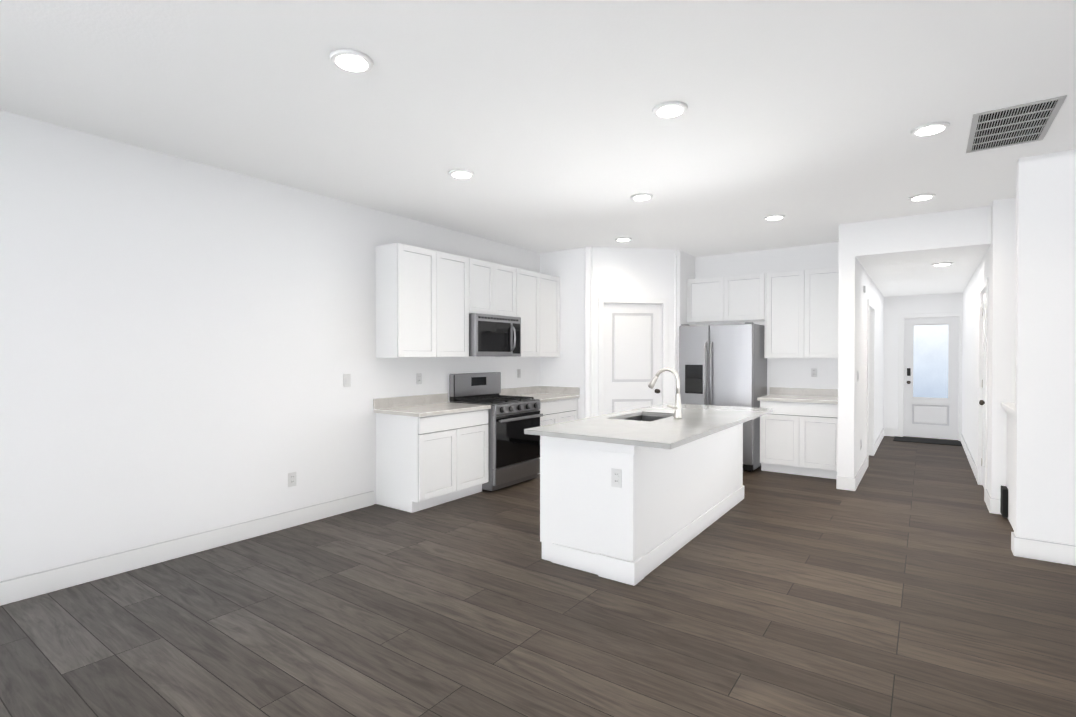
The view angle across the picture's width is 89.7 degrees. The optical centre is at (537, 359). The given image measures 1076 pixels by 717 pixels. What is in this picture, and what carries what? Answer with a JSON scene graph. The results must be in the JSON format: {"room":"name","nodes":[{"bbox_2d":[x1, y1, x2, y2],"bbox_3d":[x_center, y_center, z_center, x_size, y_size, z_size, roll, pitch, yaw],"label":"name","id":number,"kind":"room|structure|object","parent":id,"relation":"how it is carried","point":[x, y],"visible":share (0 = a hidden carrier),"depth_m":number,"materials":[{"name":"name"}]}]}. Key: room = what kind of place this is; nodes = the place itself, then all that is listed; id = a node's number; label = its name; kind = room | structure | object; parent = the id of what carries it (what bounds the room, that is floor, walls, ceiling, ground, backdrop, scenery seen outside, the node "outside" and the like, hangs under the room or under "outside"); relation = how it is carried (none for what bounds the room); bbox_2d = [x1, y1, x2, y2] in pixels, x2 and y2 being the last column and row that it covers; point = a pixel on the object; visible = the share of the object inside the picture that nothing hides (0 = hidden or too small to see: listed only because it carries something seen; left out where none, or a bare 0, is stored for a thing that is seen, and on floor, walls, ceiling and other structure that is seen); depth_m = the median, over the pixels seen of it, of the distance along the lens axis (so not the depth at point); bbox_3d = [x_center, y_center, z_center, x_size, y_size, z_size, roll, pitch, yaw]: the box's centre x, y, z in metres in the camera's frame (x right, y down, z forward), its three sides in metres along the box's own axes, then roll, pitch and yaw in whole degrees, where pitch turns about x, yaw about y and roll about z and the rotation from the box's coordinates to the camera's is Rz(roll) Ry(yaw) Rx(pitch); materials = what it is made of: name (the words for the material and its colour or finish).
{"room":"kitchen","nodes":[
{"label":"kitchen","id":0,"kind":"room"},
{"bbox_2d":[0,110,539,581],"bbox_3d":[-2.099,-0.021,4.507,0.150,2.800,10.450,0,1,36],"label":"wall","id":1,"kind":"structure","parent":0,"point":[186,346],"depth_m":3.78,"materials":[{"name":"white paint"}]},
{"bbox_2d":[0,491,373,605],"bbox_3d":[-3.275,1.326,2.737,0.014,0.134,5.885,0,1,36],"label":"baseboard","id":2,"kind":"structure","parent":1,"relation":"attached to","point":[35,584],"depth_m":3.71,"materials":[{"name":"white wood"}]},
{"bbox_2d":[288,472,295,486],"bbox_3d":[-2.031,0.989,4.472,0.008,0.116,0.072,0,1,36],"label":"outlet","id":3,"kind":"object","parent":1,"relation":"attached to","point":[291,479],"visible":1,"depth_m":4.47,"materials":[{"name":"white plastic"}]},
{"bbox_2d":[344,374,350,386],"bbox_3d":[-1.725,0.186,4.892,0.008,0.116,0.072,0,1,36],"label":"light switch","id":4,"kind":"object","parent":1,"relation":"attached to","point":[347,380],"visible":1,"depth_m":4.89,"materials":[{"name":"white plastic"}]},
{"bbox_2d":[416,373,421,383],"bbox_3d":[-1.226,0.195,5.587,0.008,0.116,0.072,0,1,36],"label":"outlet","id":5,"kind":"object","parent":1,"relation":"attached to","point":[418,378],"visible":1,"depth_m":5.58,"materials":[{"name":"white plastic"}]},
{"bbox_2d":[375,243,474,357],"bbox_3d":[-1.117,-0.551,5.458,0.328,1.056,1.007,0,1,36],"label":"upper cabinet","id":6,"kind":"object","parent":1,"relation":"attached to","point":[428,301],"depth_m":5.19,"materials":[{"name":"white wood"}]},
{"bbox_2d":[475,259,518,316],"bbox_3d":[-0.624,-0.792,6.143,0.328,0.586,0.808,0,1,36],"label":"upper cabinet","id":7,"kind":"object","parent":1,"relation":"attached to","point":[496,285],"depth_m":6.08,"materials":[{"name":"white wood"}]},
{"bbox_2d":[469,313,520,355],"bbox_3d":[-0.565,-0.266,6.105,0.474,0.455,0.784,0,1,36],"label":"microwave","id":8,"kind":"object","parent":7,"relation":"attached to","point":[494,335],"visible":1,"depth_m":5.93,"materials":[{"name":"silver metal"}]},
{"bbox_2d":[517,369,520,377],"bbox_3d":[-0.241,0.174,6.960,0.008,0.116,0.072,0,1,36],"label":"light switch","id":9,"kind":"object","parent":1,"relation":"attached to","point":[518,373],"visible":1,"depth_m":6.95,"materials":[{"name":"white plastic"}]},
{"bbox_2d":[495,269,559,356],"bbox_3d":[-0.133,-0.562,6.830,0.328,1.056,1.001,0,1,36],"label":"upper cabinet","id":10,"kind":"object","parent":1,"relation":"attached to","point":[539,293],"depth_m":6.76,"materials":[{"name":"white wood"}]},
{"bbox_2d":[0,432,1075,716],"bbox_3d":[2.358,1.433,3.998,8.300,0.100,14.800,0,1,36],"label":"floor","id":11,"kind":"structure","parent":0,"point":[902,580],"depth_m":2.88,"materials":[{"name":"brown wood"}]},
{"bbox_2d":[373,402,488,512],"bbox_3d":[-1.024,0.937,5.364,0.602,0.870,0.942,0,1,36],"label":"base cabinet","id":12,"kind":"object","parent":11,"relation":"on","point":[431,450],"depth_m":5.05,"materials":[{"name":"white wood"}]},
{"bbox_2d":[449,372,542,491],"bbox_3d":[-0.444,0.759,6.027,0.714,1.214,0.798,0,1,36],"label":"range","id":13,"kind":"object","parent":11,"relation":"on","point":[513,453],"visible":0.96,"depth_m":5.87,"materials":[{"name":"silver metal"}]},
{"bbox_2d":[525,394,577,474],"bbox_3d":[-0.002,0.925,6.788,0.602,0.870,0.934,0,1,36],"label":"base cabinet","id":14,"kind":"object","parent":11,"relation":"on","point":[555,408],"depth_m":6.64,"materials":[{"name":"white wood"}]},
{"bbox_2d":[539,415,743,585],"bbox_3d":[1.018,0.943,4.545,0.740,0.870,2.496,0,1,36],"label":"kitchen island","id":15,"kind":"object","parent":11,"relation":"on","point":[682,482],"depth_m":3.63,"materials":[{"name":"white wood"}]},
{"bbox_2d":[611,468,621,487],"bbox_3d":[0.492,0.743,3.398,0.072,0.116,0.008,0,1,36],"label":"outlet","id":16,"kind":"object","parent":15,"relation":"attached to","point":[616,477],"visible":1,"depth_m":3.40,"materials":[{"name":"white plastic"}]},
{"bbox_2d":[524,403,711,442],"bbox_3d":[0.866,0.489,4.630,0.530,0.032,2.560,0,1,36],"label":"island countertop","id":17,"kind":"structure","parent":15,"relation":"on","point":[579,428],"depth_m":4.00,"materials":[{"name":"white stone"}]},
{"bbox_2d":[648,367,681,418],"bbox_3d":[1.005,0.269,4.407,0.294,0.410,0.206,0,1,36],"label":"gooseneck faucet","id":18,"kind":"object","parent":17,"relation":"on","point":[676,407],"visible":1,"depth_m":4.39,"materials":[{"name":"silver metal"}]},
{"bbox_2d":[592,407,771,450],"bbox_3d":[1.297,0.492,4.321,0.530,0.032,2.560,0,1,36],"label":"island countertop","id":19,"kind":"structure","parent":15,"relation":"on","point":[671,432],"depth_m":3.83,"materials":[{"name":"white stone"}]},
{"bbox_2d":[623,415,666,420],"bbox_3d":[0.910,0.613,4.563,0.444,0.206,0.744,0,1,36],"label":"undermount sink","id":20,"kind":"object","parent":19,"relation":"in","point":[645,418],"visible":0.04,"depth_m":4.89,"materials":[{"name":"silver metal"}]},
{"bbox_2d":[679,322,766,471],"bbox_3d":[2.387,0.450,7.003,0.915,1.817,0.810,0,1,36],"label":"refrigerator","id":21,"kind":"object","parent":11,"relation":"on","point":[723,365],"visible":0.73,"depth_m":6.68,"materials":[{"name":"silver metal"}]},
{"bbox_2d":[757,387,837,478],"bbox_3d":[3.209,0.860,6.560,0.902,1.005,0.633,0,1,36],"label":"base cabinet","id":22,"kind":"object","parent":11,"relation":"on","point":[798,431],"visible":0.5,"depth_m":6.35,"materials":[{"name":"white wood"}]},
{"bbox_2d":[893,436,961,445],"bbox_3d":[6.406,1.337,8.921,0.900,0.011,0.560,0,1,36],"label":"door mat","id":23,"kind":"object","parent":11,"relation":"on","point":[929,441],"visible":0.98,"depth_m":8.87,"materials":[{"name":"black rubber"}]},
{"bbox_2d":[0,0,1075,256],"bbox_3d":[2.242,-1.466,3.813,8.300,0.100,14.400,0,1,36],"label":"ceiling","id":24,"kind":"structure","parent":0,"point":[544,124],"depth_m":2.94,"materials":[{"name":"white paint"}]},
{"bbox_2d":[330,49,373,73],"bbox_3d":[-0.874,-1.397,2.541,0.196,0.016,0.196,0,1,36],"label":"recessed light","id":25,"kind":"object","parent":24,"relation":"in","point":[352,61],"visible":0.96,"depth_m":2.52,"materials":[{"name":"white plastic"}]},
{"bbox_2d":[449,169,473,178],"bbox_3d":[-0.581,-1.410,4.115,0.196,0.016,0.196,0,1,36],"label":"recessed light","id":26,"kind":"object","parent":24,"relation":"in","point":[461,173],"visible":0.98,"depth_m":4.09,"materials":[{"name":"white"}]},
{"bbox_2d":[615,237,631,241],"bbox_3d":[1.016,-1.428,6.428,0.196,0.016,0.196,0,1,36],"label":"recessed light","id":27,"kind":"object","parent":24,"relation":"in","point":[622,239],"visible":1,"depth_m":6.39,"materials":[{"name":"white plastic"}]},
{"bbox_2d":[631,193,652,200],"bbox_3d":[0.904,-1.415,4.711,0.196,0.016,0.196,0,1,36],"label":"recessed light","id":28,"kind":"object","parent":24,"relation":"in","point":[642,196],"visible":1,"depth_m":4.69,"materials":[{"name":"white plastic"}]},
{"bbox_2d":[652,101,687,118],"bbox_3d":[0.742,-1.401,3.043,0.196,0.016,0.196,0,1,36],"label":"recessed light","id":29,"kind":"object","parent":24,"relation":"in","point":[669,109],"visible":0.98,"depth_m":3.02,"materials":[{"name":"white"}]},
{"bbox_2d":[764,214,784,220],"bbox_3d":[2.366,-1.420,5.410,0.196,0.016,0.196,0,1,36],"label":"recessed light","id":30,"kind":"object","parent":24,"relation":"in","point":[774,217],"visible":1,"depth_m":5.37,"materials":[{"name":"white plastic"}]},
{"bbox_2d":[908,193,935,200],"bbox_3d":[3.347,-1.415,4.719,0.196,0.016,0.196,0,1,36],"label":"recessed light","id":31,"kind":"object","parent":24,"relation":"in","point":[922,197],"visible":1,"depth_m":4.69,"materials":[{"name":"white"}]},
{"bbox_2d":[911,121,949,136],"bbox_3d":[2.391,-1.403,3.301,0.196,0.016,0.196,0,1,36],"label":"recessed light","id":32,"kind":"object","parent":24,"relation":"in","point":[929,129],"visible":0.98,"depth_m":3.28,"materials":[{"name":"white plastic"}]},
{"bbox_2d":[966,95,1066,153],"bbox_3d":[2.866,-1.407,3.286,0.390,0.008,0.730,0,1,36],"label":"ceiling vent","id":33,"kind":"object","parent":24,"relation":"in","point":[1030,122],"visible":1,"depth_m":3.24,"materials":[{"name":"white metal"}]},
{"bbox_2d":[540,246,592,418],"bbox_3d":[0.388,-0.042,7.160,0.800,2.800,0.120,0,1,36],"label":"wall","id":34,"kind":"structure","parent":0,"point":[566,368],"depth_m":7.04,"materials":[{"name":"white paint"}]},
{"bbox_2d":[584,246,679,417],"bbox_3d":[1.223,-0.041,7.050,1.274,2.800,0.120,0,0,-9],"label":"wall","id":35,"kind":"structure","parent":0,"point":[634,272],"depth_m":6.98,"materials":[{"name":"white paint"}]},
{"bbox_2d":[598,297,667,415],"bbox_3d":[1.225,0.279,7.044,0.940,2.160,0.136,0,0,-9],"label":"door frame","id":36,"kind":"structure","parent":35,"relation":"attached to","point":[625,300],"depth_m":6.95,"materials":[{"name":"white wood"}]},
{"bbox_2d":[604,303,661,413],"bbox_3d":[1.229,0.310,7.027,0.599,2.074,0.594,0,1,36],"label":"pantry door","id":37,"kind":"structure","parent":35,"relation":"in","point":[632,350],"depth_m":7.02,"materials":[{"name":"white wood"}]},
{"bbox_2d":[674,249,694,402],"bbox_3d":[1.961,-0.044,7.397,0.120,2.800,0.720,0,1,36],"label":"wall","id":38,"kind":"structure","parent":0,"point":[687,266],"depth_m":7.25,"materials":[{"name":"white paint"}]},
{"bbox_2d":[695,242,838,394],"bbox_3d":[2.987,-0.042,7.197,2.020,2.800,0.150,0,1,36],"label":"wall","id":39,"kind":"structure","parent":0,"point":[790,372],"depth_m":6.95,"materials":[{"name":"white paint"}]},
{"bbox_2d":[687,273,766,322],"bbox_3d":[2.530,-0.800,7.210,1.006,0.585,0.348,0,1,36],"label":"upper cabinet","id":40,"kind":"object","parent":39,"relation":"attached to","point":[737,298],"depth_m":7.04,"materials":[{"name":"white wood"}]},
{"bbox_2d":[759,267,838,357],"bbox_3d":[3.274,-0.553,6.678,0.948,1.070,0.348,0,1,36],"label":"upper cabinet","id":41,"kind":"object","parent":39,"relation":"attached to","point":[796,311],"depth_m":6.53,"materials":[{"name":"white wood"}]},
{"bbox_2d":[811,368,816,376],"bbox_3d":[3.452,0.161,6.766,0.072,0.116,0.008,0,1,36],"label":"electrical outlet","id":42,"kind":"object","parent":39,"relation":"attached to","point":[813,372],"visible":1,"depth_m":6.76,"materials":[{"name":"white plastic"}]},
{"bbox_2d":[838,223,883,477],"bbox_3d":[4.684,-0.046,7.702,0.150,2.800,4.950,0,1,36],"label":"wall","id":43,"kind":"structure","parent":0,"point":[854,279],"depth_m":5.73,"materials":[{"name":"white paint"}]},
{"bbox_2d":[836,428,883,490],"bbox_3d":[4.638,1.287,7.645,0.174,0.134,4.814,0,1,36],"label":"baseboard","id":44,"kind":"structure","parent":43,"relation":"attached to","point":[847,483],"depth_m":5.74,"materials":[{"name":"white wood"}]},
{"bbox_2d":[867,299,874,462],"bbox_3d":[4.414,0.292,7.314,0.166,2.130,1.040,0,1,36],"label":"trim","id":45,"kind":"structure","parent":43,"relation":"attached to","point":[870,377],"depth_m":7.64,"materials":[{"name":"white wood"}]},
{"bbox_2d":[883,293,962,428],"bbox_3d":[6.587,0.116,9.293,1.090,2.450,0.150,0,1,36],"label":"wall","id":46,"kind":"structure","parent":0,"point":[895,307],"depth_m":9.45,"materials":[{"name":"white paint"}]},
{"bbox_2d":[884,428,897,435],"bbox_3d":[6.557,1.276,9.223,1.133,0.136,0.020,0,1,36],"label":"baseboard","id":47,"kind":"structure","parent":46,"relation":"attached to","point":[890,432],"depth_m":9.48,"materials":[{"name":"white wood"}]},
{"bbox_2d":[898,312,961,440],"bbox_3d":[6.675,0.277,9.203,0.900,2.130,0.136,0,1,36],"label":"door frame","id":48,"kind":"structure","parent":46,"relation":"attached to","point":[902,317],"depth_m":9.32,"materials":[{"name":"white wood"}]},
{"bbox_2d":[904,317,958,439],"bbox_3d":[6.656,0.308,9.176,0.752,2.044,0.111,0,1,36],"label":"front door","id":49,"kind":"structure","parent":46,"relation":"in","point":[931,364],"depth_m":9.19,"materials":[{"name":"white wood"}]},
{"bbox_2d":[855,206,990,257],"bbox_3d":[3.790,-1.253,5.381,1.090,0.350,0.150,0,1,36],"label":"wall","id":50,"kind":"structure","parent":0,"point":[953,229],"depth_m":5.29,"materials":[{"name":"white paint"}]},
{"bbox_2d":[857,246,988,296],"bbox_3d":[5.284,-1.145,7.449,1.110,0.100,4.950,0,1,36],"label":"ceiling","id":51,"kind":"structure","parent":0,"point":[906,274],"depth_m":6.67,"materials":[{"name":"white paint"}]},
{"bbox_2d":[931,262,952,265],"bbox_3d":[4.554,-1.075,6.096,0.196,0.016,0.196,0,1,36],"label":"recessed light","id":52,"kind":"object","parent":51,"relation":"in","point":[943,264],"visible":1,"depth_m":6.06,"materials":[{"name":"white plastic"}]},
{"bbox_2d":[962,244,990,493],"bbox_3d":[5.686,-0.041,6.972,0.150,2.800,4.970,0,1,36],"label":"wall","id":53,"kind":"structure","parent":0,"point":[980,275],"depth_m":6.80,"materials":[{"name":"white paint"}]},
{"bbox_2d":[961,433,976,480],"bbox_3d":[5.926,1.289,7.457,0.014,0.134,3.620,0,1,36],"label":"baseboard","id":54,"kind":"structure","parent":53,"relation":"attached to","point":[972,463],"depth_m":7.10,"materials":[{"name":"white wood"}]},
{"bbox_2d":[979,291,985,486],"bbox_3d":[4.598,0.321,5.587,0.111,2.074,0.798,0,1,36],"label":"hall door","id":55,"kind":"structure","parent":53,"relation":"in","point":[981,402],"depth_m":5.80,"materials":[{"name":"white wood"}]},
{"bbox_2d":[977,278,987,500],"bbox_3d":[4.639,0.290,5.553,0.136,2.160,0.940,0,1,36],"label":"door frame","id":56,"kind":"structure","parent":53,"relation":"attached to","point":[983,287],"depth_m":5.90,"materials":[{"name":"white wood"}]},
{"bbox_2d":[985,489,990,507],"bbox_3d":[4.195,1.308,5.040,0.017,0.134,0.404,0,1,36],"label":"baseboard","id":57,"kind":"structure","parent":53,"relation":"attached to","point":[987,494],"depth_m":5.10,"materials":[{"name":"white wood"}]},
{"bbox_2d":[990,198,1015,498],"bbox_3d":[5.307,-0.018,4.075,2.910,2.800,0.180,0,1,36],"label":"wall","id":58,"kind":"structure","parent":0,"point":[1003,292],"depth_m":4.81,"materials":[{"name":"white paint"}]},
{"bbox_2d":[988,497,1000,513],"bbox_3d":[5.225,1.316,4.025,2.874,0.134,0.014,0,1,36],"label":"baseboard","id":59,"kind":"structure","parent":58,"relation":"attached to","point":[993,505],"depth_m":4.84,"materials":[{"name":"white wood"}]},
{"bbox_2d":[1006,413,1014,529],"bbox_3d":[4.136,0.917,4.122,0.760,0.930,1.100,0,1,36],"label":"wall","id":60,"kind":"structure","parent":0,"point":[1010,452],"depth_m":4.55,"materials":[{"name":"white paint"}]},
{"bbox_2d":[1000,486,1007,516],"bbox_3d":[4.078,1.237,4.732,0.038,0.240,0.160,0,1,36],"label":"air vent","id":61,"kind":"object","parent":60,"relation":"in","point":[1004,502],"visible":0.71,"depth_m":4.67,"materials":[{"name":"black metal"}]},
{"bbox_2d":[1001,402,1014,417],"bbox_3d":[4.120,0.417,4.130,0.800,0.070,1.100,0,1,36],"label":"trim","id":62,"kind":"structure","parent":60,"relation":"on","point":[1009,407],"depth_m":4.48,"materials":[{"name":"white wood"}]},
{"bbox_2d":[1014,149,1075,545],"bbox_3d":[4.578,-0.009,3.023,2.870,2.800,0.120,0,1,36],"label":"wall","id":63,"kind":"structure","parent":0,"point":[1045,427],"depth_m":3.72,"materials":[{"name":"white paint"}]},
{"bbox_2d":[1011,532,1075,565],"bbox_3d":[4.551,1.324,3.052,2.834,0.134,0.148,0,1,36],"label":"baseboard","id":64,"kind":"structure","parent":63,"relation":"attached to","point":[1045,551],"depth_m":3.73,"materials":[{"name":"white wood"}]}
]}

